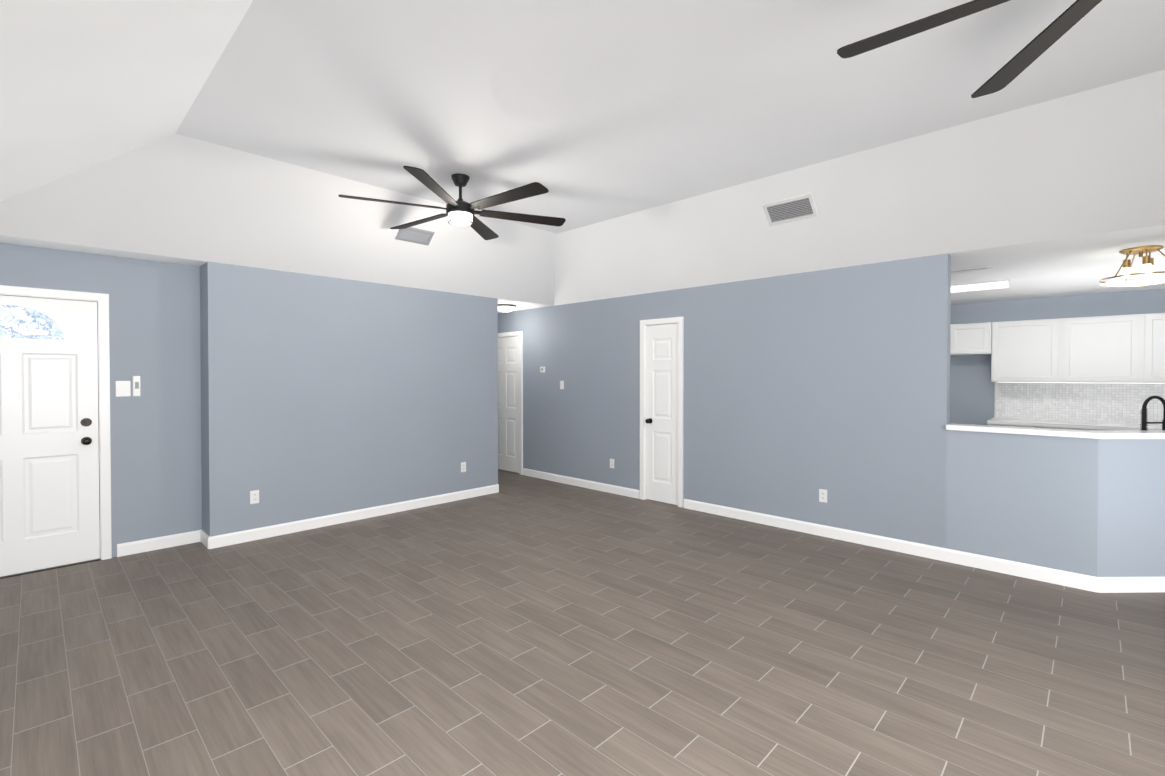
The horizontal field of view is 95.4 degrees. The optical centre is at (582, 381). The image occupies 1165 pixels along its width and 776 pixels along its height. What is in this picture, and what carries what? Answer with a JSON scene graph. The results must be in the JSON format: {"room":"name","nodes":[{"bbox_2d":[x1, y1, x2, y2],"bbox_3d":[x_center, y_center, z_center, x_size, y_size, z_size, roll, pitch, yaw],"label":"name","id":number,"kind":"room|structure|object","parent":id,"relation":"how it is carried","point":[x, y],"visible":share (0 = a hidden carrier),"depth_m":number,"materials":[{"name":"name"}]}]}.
{"room":"empty living room","nodes":[
{"label":"empty living room","id":0,"kind":"room"},
{"bbox_2d":[0,242,201,557],"bbox_3d":[-4.290,0.212,3.735,0.120,2.400,2.620,1,1,44],"label":"wall","id":1,"kind":"structure","parent":0,"point":[155,425],"depth_m":4.37,"materials":[{"name":"blue paint"}]},
{"bbox_2d":[0,295,99,576],"bbox_3d":[-4.119,0.393,3.830,0.116,2.019,0.924,1,1,44],"label":"entry door","id":2,"kind":"structure","parent":1,"relation":"in","point":[49,473],"depth_m":3.97,"materials":[{"name":"white painted wood"},{"name":"glass"},{"name":"dark bronze metal"}]},
{"bbox_2d":[0,285,111,578],"bbox_3d":[-4.155,0.363,3.864,0.138,2.094,1.058,1,1,44],"label":"door frame","id":3,"kind":"structure","parent":1,"relation":"attached to","point":[101,300],"depth_m":4.17,"materials":[{"name":"white painted wood"}]},
{"bbox_2d":[116,381,130,396],"bbox_3d":[-3.690,0.060,4.259,0.012,0.125,0.090,1,1,44],"label":"light switch","id":4,"kind":"object","parent":1,"relation":"attached to","point":[123,388],"visible":1,"depth_m":4.26,"materials":[{"name":"white plastic"}]},
{"bbox_2d":[133,376,139,395],"bbox_3d":[-3.628,0.040,4.315,0.022,0.165,0.048,1,1,44],"label":"switch","id":5,"kind":"object","parent":1,"relation":"attached to","point":[136,385],"visible":1,"depth_m":4.30,"materials":[{"name":"white plastic"}]},
{"bbox_2d":[117,530,204,556],"bbox_3d":[-3.527,1.354,4.442,0.014,0.100,0.562,1,1,44],"label":"baseboard","id":6,"kind":"structure","parent":1,"relation":"attached to","point":[151,544],"depth_m":4.43,"materials":[{"name":"white wood"}]},
{"bbox_2d":[200,262,497,536],"bbox_3d":[-2.236,0.189,5.644,0.420,2.400,2.980,1,1,44],"label":"wall","id":7,"kind":"structure","parent":0,"point":[322,396],"depth_m":5.16,"materials":[{"name":"blue paint"}]},
{"bbox_2d":[250,490,258,503],"bbox_3d":[-2.888,1.021,4.671,0.009,0.115,0.070,1,1,44],"label":"electrical outlet","id":8,"kind":"object","parent":7,"relation":"attached to","point":[254,496],"visible":1,"depth_m":4.67,"materials":[{"name":"white plastic"}]},
{"bbox_2d":[205,484,498,548],"bbox_3d":[-2.080,1.341,5.507,0.014,0.100,3.008,1,1,44],"label":"baseboard","id":9,"kind":"structure","parent":7,"relation":"attached to","point":[228,539],"depth_m":5.18,"materials":[{"name":"white wood"}]},
{"bbox_2d":[461,462,465,471],"bbox_3d":[-1.394,1.008,6.217,0.009,0.115,0.070,1,1,44],"label":"electrical outlet","id":10,"kind":"object","parent":7,"relation":"attached to","point":[463,466],"visible":1,"depth_m":6.21,"materials":[{"name":"white plastic"}]},
{"bbox_2d":[0,469,1164,775],"bbox_3d":[0.112,1.449,4.837,10.220,0.100,10.700,1,1,44],"label":"floor","id":11,"kind":"structure","parent":0,"point":[520,625],"depth_m":2.74,"materials":[{"name":"brown tile"}]},
{"bbox_2d":[994,425,1125,429],"bbox_3d":[5.993,0.953,5.747,2.495,0.870,0.600,1,1,44],"label":"base cabinet","id":12,"kind":"object","parent":11,"relation":"on","point":[1032,426],"depth_m":6.06,"materials":[{"name":"white"}]},
{"bbox_2d":[987,417,1161,429],"bbox_3d":[5.980,0.498,5.730,2.495,0.040,0.635,1,1,44],"label":"countertop","id":13,"kind":"structure","parent":12,"relation":"on","point":[1126,425],"depth_m":5.98,"materials":[{"name":"white stone"}]},
{"bbox_2d":[1140,396,1164,429],"bbox_3d":[4.088,0.301,3.792,0.156,0.396,0.216,1,1,44],"label":"faucet","id":14,"kind":"object","parent":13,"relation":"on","point":[1144,422],"visible":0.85,"depth_m":3.80,"materials":[{"name":"black metal"}]},
{"bbox_2d":[0,0,1164,312],"bbox_3d":[0.113,-1.350,4.733,9.960,0.700,10.440,1,1,44],"label":"ceiling","id":15,"kind":"structure","parent":0,"point":[652,146],"depth_m":3.44,"materials":[{"name":"white paint"}]},
{"bbox_2d":[395,227,434,244],"bbox_3d":[-1.649,-1.433,5.225,0.129,0.114,0.360,1,1,44],"label":"ceiling vent","id":16,"kind":"object","parent":15,"relation":"in","point":[416,235],"visible":0.94,"depth_m":5.22,"materials":[{"name":"grey metal"}]},
{"bbox_2d":[338,166,565,239],"bbox_3d":[-1.013,-1.504,4.401,1.836,0.384,1.726,1,1,44],"label":"fan","id":17,"kind":"object","parent":15,"relation":"hanging from","point":[460,212],"visible":1,"depth_m":4.31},
{"bbox_2d":[498,304,515,313],"bbox_3d":[-1.051,-0.974,7.218,0.300,0.110,0.300,1,1,44],"label":"hall light","id":18,"kind":"object","parent":15,"relation":"attached to","point":[505,308],"visible":0.98,"depth_m":7.12,"materials":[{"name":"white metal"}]},
{"bbox_2d":[762,192,818,225],"bbox_3d":[1.764,-1.456,4.512,0.430,0.161,0.161,1,1,44],"label":"ceiling vent","id":19,"kind":"object","parent":15,"relation":"in","point":[792,209],"visible":1,"depth_m":4.50,"materials":[{"name":"white metal"}]},
{"bbox_2d":[837,0,1101,97],"bbox_3d":[1.806,-1.472,1.677,1.840,0.384,1.698,1,1,44],"label":"fan","id":20,"kind":"object","parent":15,"relation":"hanging from","point":[1042,42],"visible":1,"depth_m":2.12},
{"bbox_2d":[951,265,992,272],"bbox_3d":[3.430,-0.994,4.731,0.360,0.010,0.120,1,1,44],"label":"ceiling vent","id":21,"kind":"object","parent":15,"relation":"in","point":[972,269],"visible":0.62,"depth_m":4.69,"materials":[{"name":"white metal"}]},
{"bbox_2d":[951,279,1012,292],"bbox_3d":[3.923,-0.977,5.673,1.040,0.066,0.200,1,1,44],"label":"fluorescent light","id":22,"kind":"object","parent":15,"relation":"in","point":[982,286],"visible":0.48,"depth_m":5.42,"materials":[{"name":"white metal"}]},
{"bbox_2d":[1099,245,1164,286],"bbox_3d":[4.185,-0.853,3.974,0.444,0.274,0.444,1,1,44],"label":"kitchen light","id":23,"kind":"object","parent":15,"relation":"attached to","point":[1147,265],"visible":1,"depth_m":3.96,"materials":[{"name":"gold metal"}]},
{"bbox_2d":[498,253,1164,576],"bbox_3d":[0.942,0.180,6.394,8.630,2.400,0.615,1,1,44],"label":"wall","id":24,"kind":"structure","parent":0,"point":[800,390],"depth_m":4.68,"materials":[{"name":"blue paint"}]},
{"bbox_2d":[498,336,518,472],"bbox_3d":[-1.208,0.344,8.042,0.804,2.019,0.107,1,1,44],"label":"hall door","id":25,"kind":"structure","parent":24,"relation":"in","point":[508,403],"depth_m":7.98,"materials":[{"name":"white wood"}]},
{"bbox_2d":[498,331,522,474],"bbox_3d":[-1.171,0.314,8.080,0.938,2.094,0.138,1,1,44],"label":"door frame","id":26,"kind":"structure","parent":24,"relation":"attached to","point":[513,334],"depth_m":7.72,"materials":[{"name":"white wood"}]},
{"bbox_2d":[560,381,563,388],"bbox_3d":[-0.279,0.052,7.136,0.070,0.115,0.012,1,1,44],"label":"light switch","id":27,"kind":"object","parent":24,"relation":"attached to","point":[561,384],"visible":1,"depth_m":7.13,"materials":[{"name":"white plastic"}]},
{"bbox_2d":[523,468,639,498],"bbox_3d":[-0.098,1.324,6.975,2.129,0.100,0.014,1,1,44],"label":"baseboard","id":28,"kind":"structure","parent":24,"relation":"attached to","point":[619,490],"depth_m":6.85,"materials":[{"name":"white wood"}]},
{"bbox_2d":[610,459,613,467],"bbox_3d":[0.362,1.014,6.530,0.070,0.115,0.009,1,1,44],"label":"electrical outlet","id":29,"kind":"object","parent":24,"relation":"attached to","point":[611,463],"visible":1,"depth_m":6.53,"materials":[{"name":"white plastic"}]},
{"bbox_2d":[645,323,677,504],"bbox_3d":[0.892,0.367,6.013,0.454,2.019,0.107,1,1,44],"label":"closet door","id":30,"kind":"structure","parent":24,"relation":"in","point":[661,420],"depth_m":6.03,"materials":[{"name":"white painted wood"},{"name":"dark bronze metal"}]},
{"bbox_2d":[640,316,683,507],"bbox_3d":[0.929,0.338,6.051,0.588,2.094,0.138,1,1,44],"label":"door frame","id":31,"kind":"structure","parent":24,"relation":"attached to","point":[662,321],"depth_m":6.05,"materials":[{"name":"white wood"}]},
{"bbox_2d":[819,489,826,502],"bbox_3d":[2.171,1.034,4.782,0.070,0.115,0.009,1,1,44],"label":"electrical outlet","id":32,"kind":"object","parent":24,"relation":"attached to","point":[822,495],"visible":1,"depth_m":4.78,"materials":[{"name":"white plastic"}]},
{"bbox_2d":[684,499,1164,592],"bbox_3d":[2.656,1.351,4.683,3.788,0.100,0.544,1,1,44],"label":"baseboard","id":33,"kind":"structure","parent":24,"relation":"attached to","point":[1096,584],"depth_m":4.09,"materials":[{"name":"white wood"}]},
{"bbox_2d":[946,423,1164,438],"bbox_3d":[3.566,0.359,3.854,1.429,0.038,0.695,1,1,44],"label":"countertop","id":34,"kind":"structure","parent":24,"relation":"on","point":[1126,434],"depth_m":3.68,"materials":[{"name":"white stone"}]},
{"bbox_2d":[950,289,1164,424],"bbox_3d":[3.698,0.156,8.462,9.720,2.400,0.120,1,1,44],"label":"wall","id":35,"kind":"structure","parent":0,"point":[972,393],"depth_m":6.83,"materials":[{"name":"blue paint"}]},
{"bbox_2d":[950,322,989,354],"bbox_3d":[5.027,-0.540,6.838,0.426,0.390,0.349,1,1,44],"label":"upper cabinet","id":36,"kind":"object","parent":35,"relation":"attached to","point":[969,338],"depth_m":6.72,"materials":[{"name":"white wood"}]},
{"bbox_2d":[990,319,1057,384],"bbox_3d":[5.412,-0.360,6.468,0.637,0.740,0.349,1,1,44],"label":"upper cabinet","id":37,"kind":"object","parent":35,"relation":"attached to","point":[1024,352],"depth_m":6.35,"materials":[{"name":"white wood"}]},
{"bbox_2d":[1058,314,1141,384],"bbox_3d":[5.873,-0.355,6.022,0.645,0.740,0.349,1,1,44],"label":"upper cabinet","id":38,"kind":"object","parent":35,"relation":"attached to","point":[1095,373],"depth_m":5.91,"materials":[{"name":"white wood"}]},
{"bbox_2d":[1138,313,1164,384],"bbox_3d":[6.329,-0.350,5.582,0.623,0.740,0.349,1,1,44],"label":"upper cabinet","id":39,"kind":"object","parent":35,"relation":"attached to","point":[1151,334],"depth_m":5.62,"materials":[{"name":"white wood"}]}
]}

